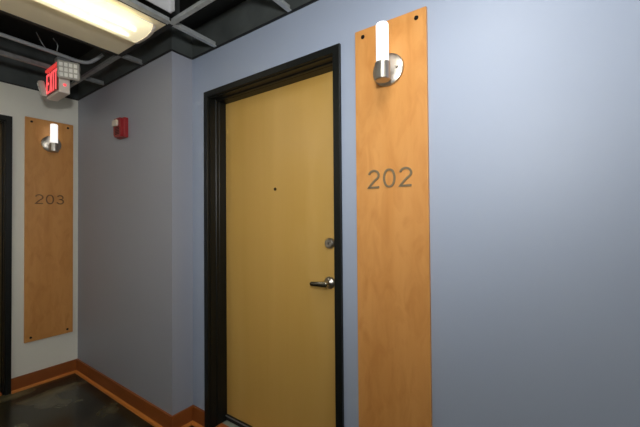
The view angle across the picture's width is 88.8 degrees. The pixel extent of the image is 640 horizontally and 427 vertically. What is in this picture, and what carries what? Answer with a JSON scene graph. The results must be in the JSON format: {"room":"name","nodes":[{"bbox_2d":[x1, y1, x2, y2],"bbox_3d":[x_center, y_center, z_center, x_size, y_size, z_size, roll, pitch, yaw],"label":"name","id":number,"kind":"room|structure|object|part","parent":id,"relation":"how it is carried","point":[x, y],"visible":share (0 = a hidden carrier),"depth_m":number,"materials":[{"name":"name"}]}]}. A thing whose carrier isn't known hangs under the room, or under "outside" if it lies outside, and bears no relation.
{"room":"apartment building hallway","nodes":[
{"label":"apartment building hallway","id":0,"kind":"room"},
{"bbox_2d":[0,36,77,377],"bbox_3d":[-2.728,-0.001,2.094,0.250,2.680,1.909,-1,-1,35],"label":"wall","id":1,"kind":"structure","parent":0,"point":[18,102],"depth_m":2.52,"materials":[{"name":"white paint"}]},
{"bbox_2d":[0,114,11,395],"bbox_3d":[-2.676,0.303,2.103,0.216,2.071,0.982,-1,-1,35],"label":"door","id":2,"kind":"structure","parent":1,"relation":"in","point":[5,121],"depth_m":2.43,"materials":[{"name":"black wood"}]},
{"bbox_2d":[0,80,78,100],"bbox_3d":[-2.628,-0.982,2.031,0.014,0.005,1.909,-1,-1,35],"label":"grid","id":3,"kind":"object","parent":1,"relation":"attached to","point":[0,80],"visible":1,"depth_m":2.53,"materials":[{"name":"black metal"}]},
{"bbox_2d":[11,359,75,393],"bbox_3d":[-2.183,1.289,2.601,0.030,0.106,0.411,-1,-1,35],"label":"baseboard","id":4,"kind":"structure","parent":1,"relation":"attached to","point":[23,382],"depth_m":2.58,"materials":[{"name":"brown wood"}]},
{"bbox_3d":[-2.178,1.333,2.597,0.017,0.017,0.411,-1,-1,35],"label":"shoe moulding","id":5,"kind":"part","parent":4,"relation":"part of","materials":[{"name":"brown wood"}]},
{"bbox_2d":[24,116,72,342],"bbox_3d":[-2.183,0.122,2.638,0.021,1.744,0.311,-1,-1,35],"label":"panel","id":6,"kind":"object","parent":1,"relation":"attached to","point":[48,176],"visible":1,"depth_m":2.62,"materials":[{"name":"orange wood"}]},
{"bbox_2d":[41,124,60,152],"bbox_3d":[-2.137,-0.602,2.618,0.107,0.220,0.132,-1,-1,35],"label":"wall sconce","id":7,"kind":"object","parent":6,"relation":"attached to","point":[51,143],"visible":1,"depth_m":2.59,"materials":[{"name":"white glass"}]},
{"bbox_3d":[-2.171,-0.561,2.642,0.022,0.132,0.132,-1,-1,35],"label":"plate","id":8,"kind":"part","parent":7,"relation":"part of","materials":[{"name":"silver metal"}]},
{"bbox_2d":[70,75,83,87],"bbox_3d":[-1.955,-0.994,2.539,0.538,0.030,0.024,-1,-1,35],"label":"grid","id":9,"kind":"object","parent":1,"relation":"attached to","point":[73,83],"visible":0.39,"depth_m":2.46,"materials":[{"name":"grey metal"}]},
{"bbox_2d":[0,50,80,78],"bbox_3d":[-2.070,-1.002,1.903,0.024,0.030,1.151,-1,-1,35],"label":"grid","id":10,"kind":"object","parent":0,"point":[2,53],"visible":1,"depth_m":2.12,"materials":[{"name":"grey metal"}]},
{"bbox_2d":[37,60,79,100],"bbox_3d":[-1.786,-0.889,2.210,0.436,0.195,0.123,-1,-1,28],"label":"exit sign","id":11,"kind":"object","parent":10,"relation":"hanging from","point":[59,75],"visible":1,"depth_m":2.15,"materials":[{"name":"beige plastic"}]},
{"bbox_2d":[37,80,49,100],"bbox_3d":[-1.926,-0.854,2.279,0.058,0.112,0.120,0,-1,-33],"label":"lamp","id":12,"kind":"object","parent":11,"relation":"attached to","point":[43,88],"depth_m":2.23,"materials":[{"name":"white"}]},
{"bbox_3d":[-1.797,-0.884,2.191,0.223,0.154,0.004,-1,-1,35],"label":"plate","id":13,"kind":"part","parent":11,"relation":"part of","materials":[{"name":"red plastic"}]},
{"bbox_2d":[54,56,69,62],"bbox_3d":[-1.700,-1.003,2.154,0.060,0.026,0.070,-1,-1,35],"label":"junction box","id":14,"kind":"object","parent":11,"relation":"attached to","point":[57,57],"visible":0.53,"depth_m":2.13,"materials":[{"name":"grey metal"}]},
{"bbox_2d":[0,32,103,63],"bbox_3d":[-1.861,-1.070,1.828,0.091,0.095,1.149,-1,-1,35],"label":"conduit","id":15,"kind":"object","parent":14,"relation":"attached to","point":[27,43],"visible":1,"depth_m":2.07,"materials":[{"name":"grey metal"}]},
{"bbox_2d":[57,60,79,80],"bbox_3d":[-1.640,-0.933,2.131,0.120,0.112,0.058,0,-1,-31],"label":"lamp","id":16,"kind":"object","parent":11,"relation":"attached to","point":[66,70],"depth_m":2.12,"materials":[{"name":"white plastic"}]},
{"bbox_2d":[0,0,153,58],"bbox_3d":[0.071,-1.437,0.305,6.929,0.100,2.650,-1,-1,35],"label":"ceiling","id":17,"kind":"structure","parent":0,"point":[11,26],"depth_m":2.47,"materials":[{"name":"black paint"}]},
{"bbox_2d":[180,0,244,29],"bbox_3d":[1.191,-1.304,0.652,4.970,0.171,0.090,-1,-1,35],"label":"beam","id":18,"kind":"structure","parent":17,"relation":"attached to","point":[212,10],"depth_m":1.95,"materials":[{"name":"black metal"}]},
{"bbox_3d":[0.115,-1.300,0.365,6.409,0.171,0.090,-1,-1,35],"label":"beam","id":19,"kind":"structure","parent":17,"relation":"attached to","visible":0},
{"bbox_2d":[147,0,174,12],"bbox_3d":[-1.100,-1.131,1.239,0.037,0.145,1.150,-1,-1,35],"label":"housing","id":20,"kind":"object","parent":19,"relation":"attached to","point":[167,5],"visible":1,"depth_m":1.69,"materials":[{"name":"white metal"}]},
{"bbox_2d":[0,0,165,53],"bbox_3d":[-1.359,-1.010,1.409,0.574,0.014,1.167,-1,-1,35],"label":"ceiling panel","id":21,"kind":"object","parent":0,"point":[31,10],"visible":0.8,"depth_m":1.71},
{"bbox_2d":[0,10,118,55],"bbox_3d":[-1.597,-1.010,1.575,0.024,0.030,1.151,-1,-1,35],"label":"grid","id":22,"kind":"object","parent":21,"relation":"attached to","point":[1,11],"visible":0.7,"depth_m":1.79,"materials":[{"name":"black metal"}]},
{"bbox_2d":[34,0,155,43],"bbox_3d":[-1.271,-0.977,1.343,0.228,0.052,1.086,-1,-1,35],"label":"fluorescent light","id":23,"kind":"object","parent":21,"relation":"attached to","point":[103,14],"visible":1,"depth_m":1.60,"materials":[{"name":"white paint"}]},
{"bbox_2d":[81,55,120,79],"bbox_3d":[-1.498,-1.002,2.221,0.575,0.030,0.024,-1,-1,35],"label":"grid","id":24,"kind":"object","parent":21,"relation":"attached to","point":[113,58],"visible":0.89,"depth_m":2.21,"materials":[{"name":"grey metal"}]},
{"bbox_2d":[118,0,170,24],"bbox_3d":[-1.124,-1.018,1.246,0.041,0.030,1.151,-1,-1,35],"label":"grid","id":25,"kind":"object","parent":21,"relation":"attached to","point":[135,4],"visible":1,"depth_m":1.62,"materials":[{"name":"metal"}]},
{"bbox_2d":[118,19,172,56],"bbox_3d":[-1.024,-1.010,1.891,0.580,0.030,0.024,-1,-1,35],"label":"grid","id":26,"kind":"object","parent":21,"relation":"attached to","point":[167,26],"visible":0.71,"depth_m":1.87,"materials":[{"name":"black metal"}]},
{"bbox_2d":[169,0,214,25],"bbox_3d":[-0.548,-1.018,1.560,0.580,0.030,0.024,-1,-1,35],"label":"grid","id":27,"kind":"object","parent":21,"relation":"attached to","point":[200,4],"visible":1,"depth_m":1.63,"materials":[{"name":"metal"}]},
{"bbox_2d":[0,373,193,426],"bbox_3d":[0.093,1.343,0.268,6.929,0.100,2.650,-1,-1,35],"label":"floor","id":28,"kind":"structure","parent":0,"point":[70,400],"depth_m":2.24,"materials":[{"name":"concrete"}]},
{"bbox_2d":[78,0,192,415],"bbox_3d":[-1.481,-0.004,2.627,1.689,2.680,0.391,-1,-1,35],"label":"wall","id":29,"kind":"structure","parent":0,"point":[135,192],"depth_m":2.20,"materials":[{"name":"grey paint"}]},
{"bbox_2d":[85,77,103,84],"bbox_3d":[-1.691,-0.997,2.447,0.024,0.030,0.126,-1,-1,35],"label":"grid","id":30,"kind":"object","parent":29,"relation":"attached to","point":[90,79],"visible":0.89,"depth_m":2.45,"materials":[{"name":"grey metal"}]},
{"bbox_2d":[112,117,127,139],"bbox_3d":[-1.416,-0.605,2.307,0.114,0.140,0.068,-1,-1,35],"label":"fire alarm","id":31,"kind":"object","parent":29,"relation":"attached to","point":[120,125],"visible":1,"depth_m":2.28,"materials":[{"name":"red plastic"}]},
{"bbox_2d":[77,49,170,99],"bbox_3d":[-1.496,-0.986,2.398,1.424,0.005,0.014,-1,-1,35],"label":"grid","id":32,"kind":"object","parent":29,"relation":"attached to","point":[167,51],"visible":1,"depth_m":2.30,"materials":[{"name":"black metal"}]},
{"bbox_2d":[75,358,173,426],"bbox_3d":[-1.483,1.280,2.362,1.452,0.106,0.030,-1,-1,35],"label":"baseboard","id":33,"kind":"structure","parent":29,"relation":"attached to","point":[149,412],"depth_m":2.27,"materials":[{"name":"brown wood"}]},
{"bbox_2d":[121,54,142,64],"bbox_3d":[-1.219,-1.006,2.119,0.024,0.030,0.126,-1,-1,35],"label":"grid","id":34,"kind":"object","parent":29,"relation":"attached to","point":[127,57],"visible":0.89,"depth_m":2.12,"materials":[{"name":"grey metal"}]},
{"bbox_2d":[170,49,191,58],"bbox_3d":[-0.869,-0.996,2.040,0.014,0.005,0.141,-1,-1,35],"label":"grid","id":35,"kind":"object","parent":29,"relation":"attached to","point":[170,49],"visible":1,"depth_m":2.04,"materials":[{"name":"black metal"}]},
{"bbox_2d":[173,406,192,426],"bbox_3d":[-0.841,1.271,2.011,0.030,0.106,0.128,-1,-1,35],"label":"baseboard","id":36,"kind":"structure","parent":29,"relation":"attached to","point":[184,418],"depth_m":2.02,"materials":[{"name":"brown wood"}]},
{"bbox_3d":[-0.835,1.315,2.007,0.017,0.017,0.128,-1,-1,35],"label":"shoe moulding","id":37,"kind":"part","parent":36,"relation":"part of","materials":[{"name":"brown wood"}]},
{"bbox_2d":[192,405,204,426],"bbox_3d":[-0.761,1.270,2.032,0.137,0.106,0.030,-1,-1,35],"label":"baseboard","id":38,"kind":"structure","parent":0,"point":[198,413],"depth_m":2.03,"materials":[{"name":"brown wood"}]},
{"bbox_3d":[-0.765,1.315,2.026,0.137,0.017,0.017,-1,-1,35],"label":"shoe moulding","id":39,"kind":"part","parent":38,"relation":"part of","materials":[{"name":"brown wood"}]},
{"bbox_2d":[192,0,639,426],"bbox_3d":[1.301,-0.050,0.779,4.990,2.680,0.250,-1,-1,35],"label":"wall","id":40,"kind":"structure","parent":0,"point":[534,105],"depth_m":1.09,"materials":[{"name":"blue paint"}]},
{"bbox_2d":[173,23,215,46],"bbox_3d":[-0.703,-1.013,1.845,0.024,0.030,0.267,-1,-1,35],"label":"grid","id":41,"kind":"object","parent":40,"relation":"attached to","point":[179,26],"visible":0.89,"depth_m":1.84,"materials":[{"name":"metal"}]},
{"bbox_2d":[192,0,318,58],"bbox_3d":[1.224,-1.030,0.679,4.975,0.005,0.014,-1,-1,35],"label":"grid","id":42,"kind":"object","parent":40,"relation":"attached to","point":[311,1],"visible":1,"depth_m":1.75,"materials":[{"name":"black metal"}]},
{"bbox_2d":[204,43,343,426],"bbox_3d":[-0.249,0.281,1.813,0.982,2.071,0.216,-1,-1,35],"label":"door","id":43,"kind":"structure","parent":40,"relation":"in","point":[274,352],"depth_m":1.85,"materials":[{"name":"yellow wood"}]},
{"bbox_3d":[-0.271,1.307,1.756,0.890,0.016,0.078,-1,-1,35],"label":"wooden sill","id":44,"kind":"part","parent":43,"relation":"part of","materials":[{"name":"brown wood"}]},
{"bbox_3d":[-0.010,0.349,1.617,0.102,0.030,0.018,-1,-1,35],"label":"lever","id":45,"kind":"part","parent":43,"relation":"part of","materials":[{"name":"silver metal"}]},
{"bbox_2d":[273,0,291,11],"bbox_3d":[-0.227,-1.021,1.514,0.024,0.030,0.267,-1,-1,35],"label":"grid","id":46,"kind":"object","parent":40,"relation":"attached to","point":[282,3],"visible":1,"depth_m":1.59,"materials":[{"name":"metal"}]},
{"bbox_2d":[355,6,431,426],"bbox_3d":[0.286,0.086,1.317,0.306,1.742,0.021,-1,-1,35],"label":"panel","id":47,"kind":"object","parent":40,"relation":"attached to","point":[393,190],"visible":1,"depth_m":1.30,"materials":[{"name":"orange wood"}]},
{"bbox_2d":[373,21,403,86],"bbox_3d":[0.246,-0.620,1.279,0.132,0.220,0.107,-1,-1,35],"label":"wall sconce","id":48,"kind":"object","parent":47,"relation":"attached to","point":[389,67],"visible":1,"depth_m":1.24,"materials":[{"name":"white glass"}]},
{"bbox_3d":[0.271,-0.580,1.313,0.132,0.132,0.022,-1,-1,35],"label":"plate","id":49,"kind":"part","parent":48,"relation":"part of","materials":[{"name":"silver metal"}]}
]}

